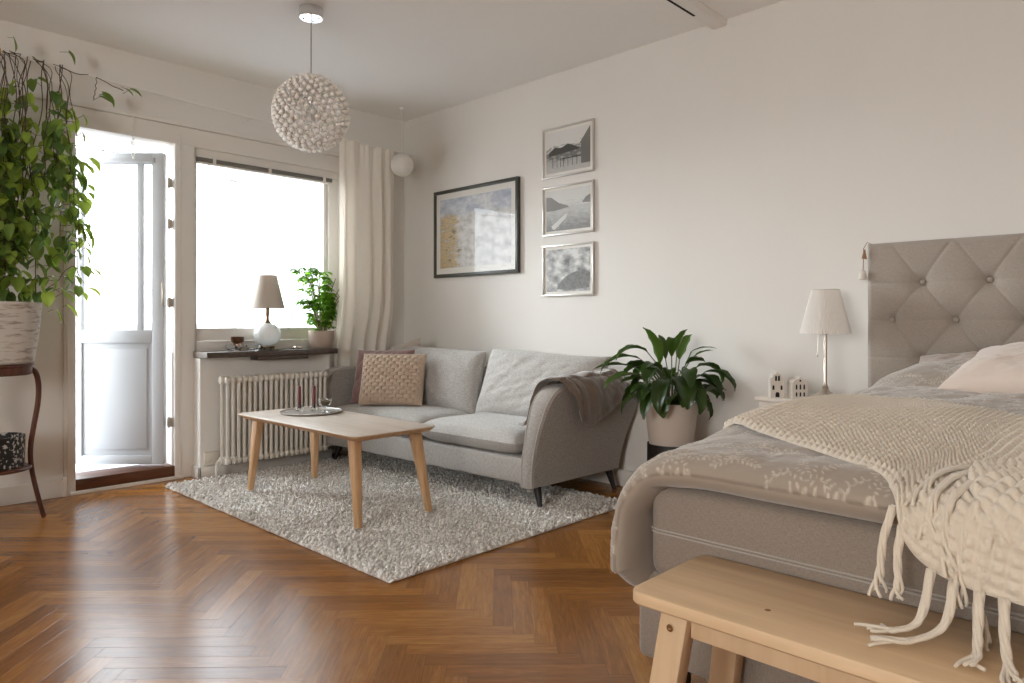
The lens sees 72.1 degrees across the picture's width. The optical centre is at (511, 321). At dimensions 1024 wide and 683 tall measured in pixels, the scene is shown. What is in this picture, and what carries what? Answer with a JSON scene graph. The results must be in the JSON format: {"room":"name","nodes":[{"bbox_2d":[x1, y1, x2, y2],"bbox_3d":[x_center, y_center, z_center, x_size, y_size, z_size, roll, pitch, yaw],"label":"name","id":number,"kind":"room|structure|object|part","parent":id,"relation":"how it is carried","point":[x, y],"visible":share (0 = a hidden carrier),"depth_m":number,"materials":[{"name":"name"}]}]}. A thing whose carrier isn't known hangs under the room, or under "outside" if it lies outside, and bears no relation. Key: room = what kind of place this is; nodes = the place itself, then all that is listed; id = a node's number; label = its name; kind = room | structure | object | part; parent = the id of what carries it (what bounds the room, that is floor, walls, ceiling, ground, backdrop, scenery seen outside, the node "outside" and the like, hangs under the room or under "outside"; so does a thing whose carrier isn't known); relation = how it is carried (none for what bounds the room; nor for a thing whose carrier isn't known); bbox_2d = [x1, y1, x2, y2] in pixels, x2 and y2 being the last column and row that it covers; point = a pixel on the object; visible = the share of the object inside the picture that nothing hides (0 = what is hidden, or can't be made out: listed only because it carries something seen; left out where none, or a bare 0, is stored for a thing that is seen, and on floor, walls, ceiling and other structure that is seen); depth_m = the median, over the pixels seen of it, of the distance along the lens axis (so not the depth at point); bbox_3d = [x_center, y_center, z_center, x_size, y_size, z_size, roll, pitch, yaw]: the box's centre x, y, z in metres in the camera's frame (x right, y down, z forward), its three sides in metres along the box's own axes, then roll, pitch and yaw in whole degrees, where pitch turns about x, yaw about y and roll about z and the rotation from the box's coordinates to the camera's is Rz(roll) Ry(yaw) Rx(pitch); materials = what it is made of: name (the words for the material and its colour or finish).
{"room":"studio apartment","nodes":[
{"label":"studio apartment","id":0,"kind":"room"},
{"bbox_2d":[0,301,41,364],"bbox_3d":[-2.555,0.056,3.475,0.392,0.304,0.392,0,0,44],"label":"pot","id":1,"kind":"object","parent":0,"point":[19,321],"depth_m":3.41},
{"bbox_2d":[76,464,137,472],"bbox_3d":[-3.474,0.970,4.864,1.950,0.060,4.200,0,0,44],"label":"floor","id":2,"kind":"structure","parent":0,"point":[79,467],"depth_m":4.56,"materials":[{"name":"tile"}]},
{"bbox_2d":[123,329,166,351],"bbox_3d":[-4.161,0.505,5.455,0.060,0.870,4.100,0,0,44],"label":"wall","id":3,"kind":"structure","parent":0,"point":[123,329],"depth_m":6.45,"materials":[{"name":"grey paint"}]},
{"bbox_2d":[85,323,235,329],"bbox_3d":[-4.161,0.043,5.455,0.120,0.055,4.100,0,0,44],"label":"handrail","id":4,"kind":"object","parent":3,"relation":"attached to","point":[88,326],"visible":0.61,"depth_m":6.19,"materials":[{"name":"white metal"}]},
{"bbox_2d":[97,140,104,322],"bbox_3d":[-3.551,-0.868,6.082,0.050,1.765,0.050,0,0,44],"label":"post","id":5,"kind":"object","parent":4,"relation":"on","point":[100,144],"visible":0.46,"depth_m":6.07,"materials":[{"name":"grey paint"}]},
{"bbox_2d":[0,19,403,486],"bbox_3d":[-3.284,-0.320,3.474,0.250,2.640,6.660,0,0,44],"label":"wall","id":6,"kind":"structure","parent":0,"point":[17,393],"depth_m":4.19,"materials":[{"name":"paint"}]},
{"bbox_2d":[0,477,66,505],"bbox_3d":[-4.021,0.945,2.505,0.030,0.110,4.240,0,0,44],"label":"baseboard","id":7,"kind":"structure","parent":6,"relation":"attached to","point":[16,494],"depth_m":3.90,"materials":[{"name":"white paint"}]},
{"bbox_2d":[76,153,172,463],"bbox_3d":[-2.466,-0.083,4.466,0.612,1.975,0.065,0,0,0],"label":"door","id":8,"kind":"structure","parent":6,"relation":"in","point":[121,374],"depth_m":4.46,"materials":[{"name":"grey paint"}]},
{"bbox_3d":[-2.505,0.492,4.478,0.445,0.715,0.022,0,0,0],"label":"panel","id":9,"kind":"part","parent":8,"relation":"part of","materials":[{"name":"grey paint"}]},
{"bbox_3d":[-2.490,-1.020,4.446,0.465,0.030,0.025,0,0,0],"label":"blind rail","id":10,"kind":"part","parent":8,"relation":"part of","materials":[{"name":"white metal"}]},
{"bbox_2d":[76,463,174,490],"bbox_3d":[-2.397,0.949,4.352,0.212,0.067,0.582,0,0,44],"label":"trim","id":11,"kind":"structure","parent":6,"relation":"attached to","point":[140,472],"depth_m":4.28,"materials":[{"name":"brown wood"}]},
{"bbox_2d":[0,86,338,156],"bbox_3d":[-2.040,-1.260,4.568,0.028,0.030,3.360,0,0,44],"label":"trim ledge","id":12,"kind":"object","parent":6,"relation":"attached to","point":[37,95],"visible":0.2,"depth_m":4.43,"materials":[{"name":"white paint"}]},
{"bbox_2d":[131,116,134,158],"bbox_3d":[-2.301,-1.116,4.273,0.016,0.261,0.020,0,0,44],"label":"string","id":13,"kind":"object","parent":12,"relation":"hanging from","point":[133,157],"visible":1,"depth_m":4.27,"materials":[{"name":"white fabric"}]},
{"bbox_2d":[77,145,274,190],"bbox_3d":[-2.380,-1.060,4.956,0.310,0.088,2.087,0,0,30],"label":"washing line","id":14,"kind":"object","parent":6,"relation":"attached to","point":[77,145],"visible":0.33,"depth_m":5.26,"materials":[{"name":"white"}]},
{"bbox_2d":[63,105,338,495],"bbox_3d":[-1.968,-0.122,4.732,0.144,2.244,1.844,0,0,44],"label":"door frame","id":15,"kind":"structure","parent":6,"relation":"attached to","point":[180,142],"depth_m":4.48,"materials":[{"name":"white paint"}]},
{"bbox_2d":[1,51,411,156],"bbox_3d":[-2.012,-1.389,4.527,0.126,0.126,3.340,0,0,44],"label":"curtain rod","id":16,"kind":"object","parent":6,"relation":"attached to","point":[250,117],"visible":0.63,"depth_m":4.33,"materials":[{"name":"white metal"}]},
{"bbox_2d":[334,138,393,451],"bbox_3d":[-1.123,-0.195,5.404,0.137,2.330,0.508,0,0,44],"label":"curtain","id":17,"kind":"object","parent":16,"relation":"hanging from","point":[366,175],"visible":0.66,"depth_m":5.37,"materials":[{"name":"beige fabric"}]},
{"bbox_2d":[195,148,336,350],"bbox_3d":[-1.729,-0.465,4.987,0.136,1.330,1.065,0,0,44],"label":"window","id":18,"kind":"structure","parent":6,"relation":"in","point":[206,339],"depth_m":5.03,"materials":[{"name":"white paint"}]},
{"bbox_3d":[-1.711,-1.058,4.943,0.042,0.027,1.003,0,0,44],"label":"blind rail","id":19,"kind":"part","parent":18,"relation":"part of","materials":[{"name":"grey metal"}]},
{"bbox_2d":[193,354,329,466],"bbox_3d":[-1.701,0.618,4.854,0.120,0.765,0.938,0,0,44],"label":"wall","id":20,"kind":"structure","parent":0,"point":[206,371],"depth_m":4.58,"materials":[{"name":"paint"}]},
{"bbox_2d":[204,451,219,465],"bbox_3d":[-1.927,0.876,4.518,0.020,0.084,0.100,0,0,44],"label":"wall outlet","id":21,"kind":"object","parent":20,"relation":"attached to","point":[210,458],"visible":0.96,"depth_m":4.51,"materials":[{"name":"beige plastic"}]},
{"bbox_2d":[192,448,331,478],"bbox_3d":[-1.689,0.963,4.836,0.122,0.075,0.957,0,0,44],"label":"baseboard","id":22,"kind":"structure","parent":20,"relation":"attached to","point":[197,472],"depth_m":4.73,"materials":[{"name":"white paint"}]},
{"bbox_2d":[193,348,337,360],"bbox_3d":[-1.673,0.226,4.825,0.260,0.064,0.942,0,0,44],"label":"windowsill","id":23,"kind":"object","parent":20,"relation":"on","point":[266,354],"visible":0.95,"depth_m":4.71,"materials":[{"name":"stone"}]},
{"bbox_2d":[225,345,241,350],"bbox_3d":[-1.828,0.173,4.621,0.104,0.040,0.104,0,0,44],"label":"glass dish","id":24,"kind":"object","parent":23,"relation":"on","point":[228,347],"visible":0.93,"depth_m":4.58,"materials":[{"name":"white"}]},
{"bbox_2d":[231,337,243,350],"bbox_3d":[-1.833,0.147,4.702,0.084,0.092,0.084,0,0,44],"label":"glass","id":25,"kind":"object","parent":23,"relation":"on","point":[235,340],"visible":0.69,"depth_m":4.67,"materials":[{"name":"brown glass"}]},
{"bbox_2d":[246,344,261,350],"bbox_3d":[-1.724,0.173,4.701,0.104,0.040,0.104,0,0,44],"label":"glass dish","id":26,"kind":"object","parent":23,"relation":"on","point":[251,347],"visible":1,"depth_m":4.67,"materials":[{"name":"white"}]},
{"bbox_2d":[250,275,284,349],"bbox_3d":[-1.679,-0.062,4.834,0.226,0.509,0.226,0,0,44],"label":"table lamp","id":27,"kind":"object","parent":23,"relation":"on","point":[267,293],"visible":0.99,"depth_m":4.77,"materials":[{"name":"white ceramic"}]},
{"bbox_3d":[-1.679,-0.204,4.834,0.226,0.225,0.226,0,0,44],"label":"lamp shade","id":28,"kind":"part","parent":27,"relation":"part of","materials":[{"name":"beige fabric"}]},
{"bbox_3d":[-1.679,0.087,4.834,0.177,0.156,0.180,0,0,44],"label":"glass globe","id":29,"kind":"part","parent":27,"relation":"part of","materials":[{"name":"white glass"}]},
{"bbox_2d":[286,267,339,347],"bbox_3d":[-1.412,-0.095,5.078,0.272,0.577,0.409,0,0,13],"label":"plant","id":30,"kind":"object","parent":23,"relation":"on","point":[319,337],"visible":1,"depth_m":5.07,"materials":[{"name":"green plant"}]},
{"bbox_3d":[-1.389,0.130,5.128,0.184,0.128,0.184,0,0,44],"label":"pot","id":31,"kind":"part","parent":30,"relation":"part of","materials":[{"name":"beige ceramic"}]},
{"bbox_2d":[215,371,327,476],"bbox_3d":[-1.618,0.671,4.726,0.176,0.654,0.774,0,0,44],"label":"radiator","id":32,"kind":"object","parent":20,"relation":"attached to","point":[306,380],"visible":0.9,"depth_m":4.65,"materials":[{"name":"beige metal"}]},
{"bbox_2d":[234,170,318,327],"bbox_3d":[-2.027,-0.530,6.312,1.870,2.940,0.106,0,0,44],"label":"wall","id":33,"kind":"structure","parent":0,"point":[277,231],"depth_m":6.34,"materials":[{"name":"grey paint"}]},
{"bbox_2d":[287,244,318,327],"bbox_3d":[-1.884,-0.081,6.075,1.175,1.568,0.012,0,0,44],"label":"rod","id":34,"kind":"object","parent":33,"relation":"attached to","point":[318,244],"visible":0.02,"depth_m":5.99,"materials":[{"name":"grey"}]},
{"bbox_2d":[0,451,708,682],"bbox_3d":[-0.712,1.000,0.933,7.700,0.001,6.907,0,0,44],"label":"floor","id":35,"kind":"structure","parent":0,"point":[152,582],"depth_m":2.47,"materials":[{"name":"brown wood"}]},
{"bbox_2d":[0,363,45,517],"bbox_3d":[-2.549,0.606,3.502,0.373,0.794,0.379,0,0,44],"label":"plant stand","id":36,"kind":"object","parent":35,"relation":"on","point":[14,369],"visible":0.91,"depth_m":3.56,"materials":[{"name":"brown wood"}]},
{"bbox_2d":[0,432,25,470],"bbox_3d":[-2.555,0.644,3.475,0.254,0.157,0.254,0,0,44],"label":"pot","id":37,"kind":"object","parent":36,"relation":"on","point":[12,444],"visible":1,"depth_m":3.44,"materials":[{"name":"black ceramic"}]},
{"bbox_2d":[0,462,31,475],"bbox_3d":[-2.555,0.731,3.475,0.310,0.015,0.310,0,0,44],"label":"shelf","id":38,"kind":"object","parent":36,"relation":"attached to","point":[28,466],"depth_m":3.45,"materials":[{"name":"brown wood"}]},
{"bbox_3d":[-2.417,0.614,3.583,0.080,0.776,0.026,0,0,-39],"label":"leg","id":39,"kind":"part","parent":36,"relation":"part of","materials":[{"name":"brown wood"}]},
{"bbox_2d":[0,37,141,364],"bbox_3d":[-2.421,-0.655,3.732,0.552,1.726,0.959,0,0,44],"label":"pothos","id":40,"kind":"object","parent":36,"relation":"on","point":[19,321],"visible":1,"depth_m":3.64,"materials":[{"name":"green plant"}]},
{"bbox_2d":[70,475,183,495],"bbox_3d":[-2.322,0.990,4.273,0.030,0.020,0.632,0,0,44],"label":"threshold strip","id":41,"kind":"object","parent":35,"relation":"on","point":[179,476],"visible":1,"depth_m":4.24,"materials":[{"name":"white wood"}]},
{"bbox_2d":[165,452,617,582],"bbox_3d":[-0.728,0.983,4.037,2.302,0.032,1.643,0,0,44],"label":"shag rug","id":42,"kind":"object","parent":35,"relation":"on","point":[471,515],"visible":0.86,"depth_m":3.67,"materials":[{"name":"grey carpet"}]},
{"bbox_2d":[239,406,434,528],"bbox_3d":[-0.989,0.752,3.842,1.220,0.440,0.500,0,0,44],"label":"coffee table","id":43,"kind":"object","parent":42,"relation":"on","point":[356,428],"visible":0.82,"depth_m":3.60,"materials":[{"name":"white wood"}]},
{"bbox_3d":[-1.475,0.762,4.051,0.102,0.420,0.055,0,0,44],"label":"leg","id":44,"kind":"part","parent":43,"relation":"part of","materials":[{"name":"brown wood"}]},
{"bbox_2d":[280,407,342,415],"bbox_3d":[-1.171,0.525,4.114,0.356,0.011,0.356,0,0,44],"label":"round tray","id":45,"kind":"object","parent":43,"relation":"on","point":[306,411],"visible":0.88,"depth_m":4.07,"materials":[{"name":"grey metal"}]},
{"bbox_2d":[296,404,302,410],"bbox_3d":[-1.249,0.505,4.134,0.040,0.038,0.040,0,0,44],"label":"candle holder","id":46,"kind":"object","parent":45,"relation":"on","point":[298,407],"visible":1,"depth_m":4.12,"materials":[{"name":"clear glass"}]},
{"bbox_2d":[297,386,300,404],"bbox_3d":[-1.249,0.439,4.134,0.022,0.142,0.022,0,0,44],"label":"candle","id":47,"kind":"object","parent":46,"relation":"in","point":[298,387],"visible":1,"depth_m":4.13,"materials":[{"name":"red wax"}]},
{"bbox_2d":[311,404,316,410],"bbox_3d":[-1.168,0.505,4.153,0.040,0.038,0.040,0,0,44],"label":"candle holder","id":48,"kind":"object","parent":45,"relation":"on","point":[313,406],"visible":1,"depth_m":4.14,"materials":[{"name":"clear glass"}]},
{"bbox_2d":[312,385,315,403],"bbox_3d":[-1.168,0.439,4.153,0.022,0.142,0.022,0,0,44],"label":"candle","id":49,"kind":"object","parent":48,"relation":"in","point":[313,386],"visible":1,"depth_m":4.14,"materials":[{"name":"red wax"}]},
{"bbox_2d":[318,398,331,411],"bbox_3d":[-1.086,0.485,4.088,0.084,0.078,0.084,0,0,44],"label":"glass goblet","id":50,"kind":"object","parent":45,"relation":"on","point":[324,402],"visible":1,"depth_m":4.06,"materials":[{"name":"white"}]},
{"bbox_3d":[-1.219,0.762,4.327,0.060,0.420,0.127,0,0,-25],"label":"leg","id":51,"kind":"part","parent":43,"relation":"part of","materials":[{"name":"brown wood"}]},
{"bbox_3d":[-0.741,0.762,3.346,0.107,0.420,0.055,0,0,44],"label":"leg","id":52,"kind":"part","parent":43,"relation":"part of","materials":[{"name":"brown wood"}]},
{"bbox_3d":[-0.475,0.762,3.613,0.132,0.420,0.059,0,0,24],"label":"leg","id":53,"kind":"part","parent":43,"relation":"part of","materials":[{"name":"brown wood"}]},
{"bbox_2d":[322,346,637,506],"bbox_3d":[-0.352,0.592,4.634,2.282,0.823,0.855,0,0,42],"label":"sofa","id":54,"kind":"object","parent":35,"relation":"on","point":[475,409],"visible":0.67,"depth_m":4.15,"materials":[{"name":"grey fabric"}]},
{"bbox_3d":[-1.222,0.913,4.960,0.075,0.123,0.048,0,0,-18],"label":"leg","id":55,"kind":"part","parent":54,"relation":"part of","materials":[{"name":"black wood"}]},
{"bbox_3d":[-1.109,0.609,5.317,0.204,0.543,0.833,0,0,39],"label":"armrest","id":56,"kind":"part","parent":54,"relation":"part of","materials":[{"name":"grey fabric"}]},
{"bbox_2d":[351,349,414,402],"bbox_3d":[-0.916,0.388,4.992,0.445,0.383,0.198,0,0,13],"label":"velvet cushion","id":57,"kind":"object","parent":54,"relation":"on","point":[359,367],"visible":0.12,"depth_m":5.00,"materials":[{"name":"brown fabric"}]},
{"bbox_2d":[358,354,426,405],"bbox_3d":[-0.821,0.400,4.846,0.452,0.350,0.214,0,0,5],"label":"cushion","id":58,"kind":"object","parent":54,"relation":"on","point":[387,379],"visible":1,"depth_m":4.79,"materials":[{"name":"beige fabric"}]},
{"bbox_2d":[337,404,468,435],"bbox_3d":[-0.712,0.647,4.851,0.985,0.154,0.690,0,0,42],"label":"seat cushion","id":59,"kind":"object","parent":54,"relation":"on","point":[424,413],"depth_m":4.61,"materials":[{"name":"grey fabric"}]},
{"bbox_2d":[387,338,419,350],"bbox_3d":[-0.853,0.375,5.218,0.539,0.510,0.223,0,0,36],"label":"cushion","id":60,"kind":"object","parent":54,"relation":"on","point":[416,342],"visible":0.05,"depth_m":5.20,"materials":[{"name":"beige fabric"}]},
{"bbox_3d":[-0.391,0.795,4.598,1.860,0.140,0.700,0,0,42],"label":"seat frame","id":61,"kind":"part","parent":54,"relation":"part of","materials":[{"name":"grey fabric"}]},
{"bbox_2d":[390,346,486,413],"bbox_3d":[-0.577,0.401,5.014,1.065,0.439,0.274,0,0,42],"label":"cushion","id":62,"kind":"object","parent":54,"relation":"on","point":[453,378],"depth_m":4.74,"materials":[{"name":"grey fabric"}]},
{"bbox_2d":[422,412,526,452],"bbox_3d":[-0.045,0.648,4.242,0.808,0.153,0.690,0,0,42],"label":"seat cushion","id":63,"kind":"object","parent":54,"relation":"on","point":[474,432],"depth_m":4.02,"materials":[{"name":"grey fabric"}]},
{"bbox_3d":[-0.139,0.535,4.890,1.840,0.430,0.190,0,0,42],"label":"frame","id":64,"kind":"part","parent":54,"relation":"part of","materials":[{"name":"grey fabric"}]},
{"bbox_3d":[0.135,0.912,3.721,0.047,0.127,0.091,0,0,-13],"label":"leg","id":65,"kind":"part","parent":54,"relation":"part of","materials":[{"name":"black wood"}]},
{"bbox_2d":[475,349,610,416],"bbox_3d":[0.163,0.401,4.338,0.990,0.440,0.277,0,0,42],"label":"cushion","id":66,"kind":"object","parent":54,"relation":"on","point":[511,378],"depth_m":4.33,"materials":[{"name":"grey fabric"}]},
{"bbox_2d":[517,368,628,425],"bbox_3d":[0.364,0.414,3.908,0.323,0.293,0.640,0,0,44],"label":"throw","id":67,"kind":"object","parent":54,"relation":"on","point":[595,402],"visible":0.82,"depth_m":3.78,"materials":[{"name":"fabric"}]},
{"bbox_3d":[0.399,0.609,3.943,0.833,0.543,0.204,0,0,-44],"label":"armrest","id":68,"kind":"part","parent":54,"relation":"part of","materials":[{"name":"grey fabric"}]},
{"bbox_3d":[0.584,0.928,4.204,0.080,0.151,0.047,0,0,24],"label":"leg","id":69,"kind":"part","parent":54,"relation":"part of","materials":[{"name":"black wood"}]},
{"bbox_2d":[647,441,678,460],"bbox_3d":[0.839,0.820,3.708,0.250,0.361,0.250,0,0,44],"label":"plant stand","id":70,"kind":"object","parent":35,"relation":"on","point":[652,450],"visible":0.17,"depth_m":3.64,"materials":[{"name":"black wood"}]},
{"bbox_2d":[593,327,735,446],"bbox_3d":[0.781,0.379,3.720,0.669,0.699,0.562,0,0,-6],"label":"peace lily","id":71,"kind":"object","parent":70,"relation":"on","point":[671,420],"visible":0.99,"depth_m":3.60,"materials":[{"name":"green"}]},
{"bbox_2d":[646,399,697,446],"bbox_3d":[0.839,0.576,3.708,0.282,0.304,0.282,0,0,44],"label":"pot","id":72,"kind":"object","parent":70,"relation":"on","point":[677,429],"depth_m":3.60,"materials":[{"name":"beige ceramic"}]},
{"bbox_2d":[755,392,812,407],"bbox_3d":[1.385,0.677,3.343,0.335,0.645,0.330,0,0,44],"label":"bedside table","id":73,"kind":"object","parent":35,"relation":"on","point":[764,400],"visible":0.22,"depth_m":3.31,"materials":[{"name":"white wood"}]},
{"bbox_3d":[1.386,0.441,3.344,0.305,0.129,0.308,0,0,44],"label":"drawer","id":74,"kind":"part","parent":73,"relation":"part of","materials":[{"name":"white wood"}]},
{"bbox_2d":[768,371,783,397],"bbox_3d":[1.243,0.296,3.313,0.063,0.118,0.061,0,0,8],"label":"house","id":75,"kind":"object","parent":73,"relation":"on","point":[775,381],"visible":1,"depth_m":3.28,"materials":[{"name":"beige ceramic"}]},
{"bbox_2d":[787,376,807,398],"bbox_3d":[1.326,0.305,3.267,0.075,0.100,0.056,0,0,-2],"label":"house","id":76,"kind":"object","parent":73,"relation":"on","point":[797,387],"visible":1,"depth_m":3.24,"materials":[{"name":"beige ceramic"}]},
{"bbox_2d":[799,289,851,396],"bbox_3d":[1.435,0.104,3.225,0.220,0.501,0.220,0,0,44],"label":"bedside lamp","id":77,"kind":"object","parent":73,"relation":"on","point":[825,313],"visible":0.94,"depth_m":3.17,"materials":[{"name":"white fabric"}]},
{"bbox_3d":[1.435,-0.045,3.225,0.220,0.201,0.220,0,0,44],"label":"lamp shade","id":78,"kind":"part","parent":77,"relation":"part of","materials":[{"name":"white fabric"}]},
{"bbox_2d":[633,556,1023,682],"bbox_3d":[0.781,0.775,1.146,1.203,0.450,0.347,0,0,44],"label":"bench","id":79,"kind":"object","parent":35,"relation":"on","point":[801,627],"visible":0.99,"depth_m":1.31,"materials":[{"name":"brown wood"}]},
{"bbox_3d":[0.302,0.788,1.416,0.121,0.424,0.072,0,0,44],"label":"leg","id":80,"kind":"part","parent":79,"relation":"part of","materials":[{"name":"brown wood"}]},
{"bbox_3d":[0.491,0.788,1.612,0.121,0.424,0.077,0,0,44],"label":"leg","id":81,"kind":"part","parent":79,"relation":"part of","materials":[{"name":"brown wood"}]},
{"bbox_3d":[0.701,0.600,1.061,0.950,0.045,0.022,0,0,44],"label":"rail","id":82,"kind":"part","parent":79,"relation":"part of","materials":[{"name":"brown wood"}]},
{"bbox_2d":[640,233,1023,682],"bbox_3d":[1.609,0.322,1.973,1.715,1.356,2.021,0,0,44],"label":"bed","id":83,"kind":"object","parent":35,"relation":"on","point":[964,294],"visible":0.47,"depth_m":1.76,"materials":[{"name":"fabric"}]},
{"bbox_3d":[0.438,0.931,1.826,0.056,0.137,0.056,0,0,44],"label":"leg","id":84,"kind":"part","parent":83,"relation":"part of","materials":[{"name":"black wood"}]},
{"bbox_2d":[610,361,1023,585],"bbox_3d":[1.501,0.421,1.915,1.680,0.546,1.959,0,0,44],"label":"duvet","id":85,"kind":"object","parent":83,"relation":"on","point":[738,460],"visible":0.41,"depth_m":1.67,"materials":[{"name":"fabric"}]},
{"bbox_2d":[723,393,1023,682],"bbox_3d":[1.047,0.396,1.564,1.099,0.306,1.771,0,0,-18],"label":"knitted throw","id":86,"kind":"object","parent":85,"relation":"on","point":[954,473],"visible":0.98,"depth_m":1.29,"materials":[{"name":"beige fabric"}]},
{"bbox_2d":[919,351,977,362],"bbox_3d":[1.833,0.231,2.759,0.507,0.220,0.330,0,0,44],"label":"pillow","id":87,"kind":"object","parent":85,"relation":"on","point":[963,357],"visible":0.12,"depth_m":2.90,"materials":[{"name":"white fabric"}]},
{"bbox_2d":[937,342,1023,392],"bbox_3d":[1.947,0.162,2.387,0.486,0.217,0.765,0,0,-40],"label":"pillow","id":88,"kind":"object","parent":85,"relation":"on","point":[1000,368],"visible":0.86,"depth_m":2.45,"materials":[{"name":"beige fabric"}]},
{"bbox_3d":[1.580,0.526,1.949,1.562,0.236,1.940,0,0,44],"label":"mattress","id":89,"kind":"part","parent":83,"relation":"part of","materials":[{"name":"fabric"}]},
{"bbox_2d":[858,242,870,279],"bbox_3d":[1.624,-0.278,3.243,0.040,0.172,0.073,0,0,44],"label":"hanging ornament","id":90,"kind":"object","parent":83,"relation":"hanging from","point":[862,276],"visible":1,"depth_m":3.22,"materials":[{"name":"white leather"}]},
{"bbox_3d":[2.275,0.197,2.667,1.715,1.106,0.098,0,0,44],"label":"headboard","id":91,"kind":"part","parent":83,"relation":"part of","materials":[{"name":"fabric"}]},
{"bbox_2d":[0,0,784,121],"bbox_3d":[-0.707,-1.715,1.068,7.400,0.150,6.960,0,0,44],"label":"ceiling","id":92,"kind":"structure","parent":0,"point":[422,57],"depth_m":4.05,"materials":[{"name":"white paint"}]},
{"bbox_2d":[271,3,349,152],"bbox_3d":[-1.054,-1.265,3.690,0.401,0.751,0.400,0,0,26],"label":"pendant lamp","id":93,"kind":"object","parent":92,"relation":"hanging from","point":[310,13],"visible":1,"depth_m":3.60,"materials":[{"name":"beige wooden beads"},{"name":"metal"}]},
{"bbox_3d":[-1.053,-1.090,3.690,0.060,0.100,0.060,0,0,44],"label":"bulb","id":94,"kind":"part","parent":93,"relation":"part of","materials":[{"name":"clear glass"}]},
{"bbox_3d":[-1.053,-1.090,3.690,0.372,0.373,0.372,0,0,44],"label":"wire frame","id":95,"kind":"part","parent":93,"relation":"part of","materials":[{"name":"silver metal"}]},
{"bbox_3d":[-1.053,-1.423,3.690,0.005,0.333,0.005,0,0,21],"label":"cord","id":96,"kind":"part","parent":93,"relation":"part of","materials":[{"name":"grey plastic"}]},
{"bbox_2d":[391,107,413,176],"bbox_3d":[-0.843,-1.376,5.401,0.175,0.528,0.175,0,0,44],"label":"lantern","id":97,"kind":"object","parent":92,"relation":"hanging from","point":[402,165],"visible":1,"depth_m":5.34,"materials":[{"name":"white paper"}]},
{"bbox_3d":[-0.843,-1.200,5.401,0.175,0.176,0.175,0,0,44],"label":"paper globe","id":98,"kind":"part","parent":97,"relation":"part of","materials":[{"name":"white paper"}]},
{"bbox_2d":[666,0,726,28],"bbox_3d":[-1.171,-1.622,1.444,0.080,0.036,6.660,0,0,44],"label":"rail","id":99,"kind":"object","parent":92,"relation":"attached to","point":[696,9],"visible":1,"depth_m":3.67,"materials":[{"name":"white paint"}]},
{"bbox_2d":[404,0,1023,470],"bbox_3d":[1.635,-0.310,3.505,7.400,2.660,0.200,0,0,44],"label":"wall","id":100,"kind":"structure","parent":0,"point":[746,167],"depth_m":3.74,"materials":[{"name":"paint"}]},
{"bbox_2d":[434,176,519,277],"bbox_3d":[-0.276,-0.670,5.180,0.903,0.667,0.028,0,0,44],"label":"framed picture","id":101,"kind":"object","parent":100,"relation":"attached to","point":[477,226],"visible":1,"depth_m":5.14,"materials":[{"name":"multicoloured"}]},
{"bbox_2d":[440,188,510,268],"bbox_3d":[-0.279,-0.670,5.177,0.761,0.525,0.001,0,0,44],"label":"print","id":102,"kind":"object","parent":101,"relation":"attached to","point":[475,230],"depth_m":5.16},
{"bbox_2d":[542,241,594,296],"bbox_3d":[0.362,-0.336,4.576,0.428,0.339,0.016,0,0,44],"label":"framed photo","id":103,"kind":"object","parent":100,"relation":"attached to","point":[567,269],"visible":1,"depth_m":4.57,"materials":[{"name":"silver metal"}]},
{"bbox_2d":[546,246,589,291],"bbox_3d":[0.362,-0.336,4.577,0.368,0.279,0.001,0,0,44],"label":"print","id":104,"kind":"object","parent":103,"relation":"attached to","point":[560,263],"depth_m":4.60},
{"bbox_2d":[542,118,594,179],"bbox_3d":[0.362,-1.115,4.576,0.428,0.330,0.016,0,0,44],"label":"framed photo","id":105,"kind":"object","parent":100,"relation":"attached to","point":[569,149],"visible":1,"depth_m":4.57,"materials":[{"name":"grey paper"}]},
{"bbox_2d":[546,124,589,174],"bbox_3d":[0.362,-1.115,4.577,0.368,0.270,0.001,0,0,44],"label":"print","id":106,"kind":"object","parent":105,"relation":"attached to","point":[573,136],"depth_m":4.59},
{"bbox_2d":[542,179,594,236],"bbox_3d":[0.362,-0.731,4.576,0.428,0.327,0.016,0,0,44],"label":"framed photo","id":107,"kind":"object","parent":100,"relation":"attached to","point":[569,208],"visible":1,"depth_m":4.57,"materials":[{"name":"silver metal"}]},
{"bbox_2d":[546,185,589,231],"bbox_3d":[0.362,-0.731,4.577,0.368,0.267,0.001,0,0,44],"label":"print","id":108,"kind":"object","parent":107,"relation":"attached to","point":[578,212],"depth_m":4.56},
{"bbox_2d":[580,469,634,486],"bbox_3d":[1.638,0.950,3.350,6.980,0.100,0.020,0,0,44],"label":"baseboard","id":109,"kind":"structure","parent":100,"relation":"attached to","point":[621,476],"depth_m":4.30,"materials":[{"name":"white paint"}]},
{"label":"outside","id":110,"kind":"structure","parent":0,"visible":0},
{"bbox_3d":[-18.884,10.100,32.016,57.700,0.200,100.000,0,0,44],"label":"street","id":111,"kind":"object","parent":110,"visible":0},
{"bbox_2d":[85,255,225,322],"bbox_3d":[-18.415,3.550,31.566,9.800,12.900,7.800,0,0,44],"label":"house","id":112,"kind":"structure","parent":111,"relation":"on","point":[120,272],"depth_m":28.85,"materials":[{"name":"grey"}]}
]}

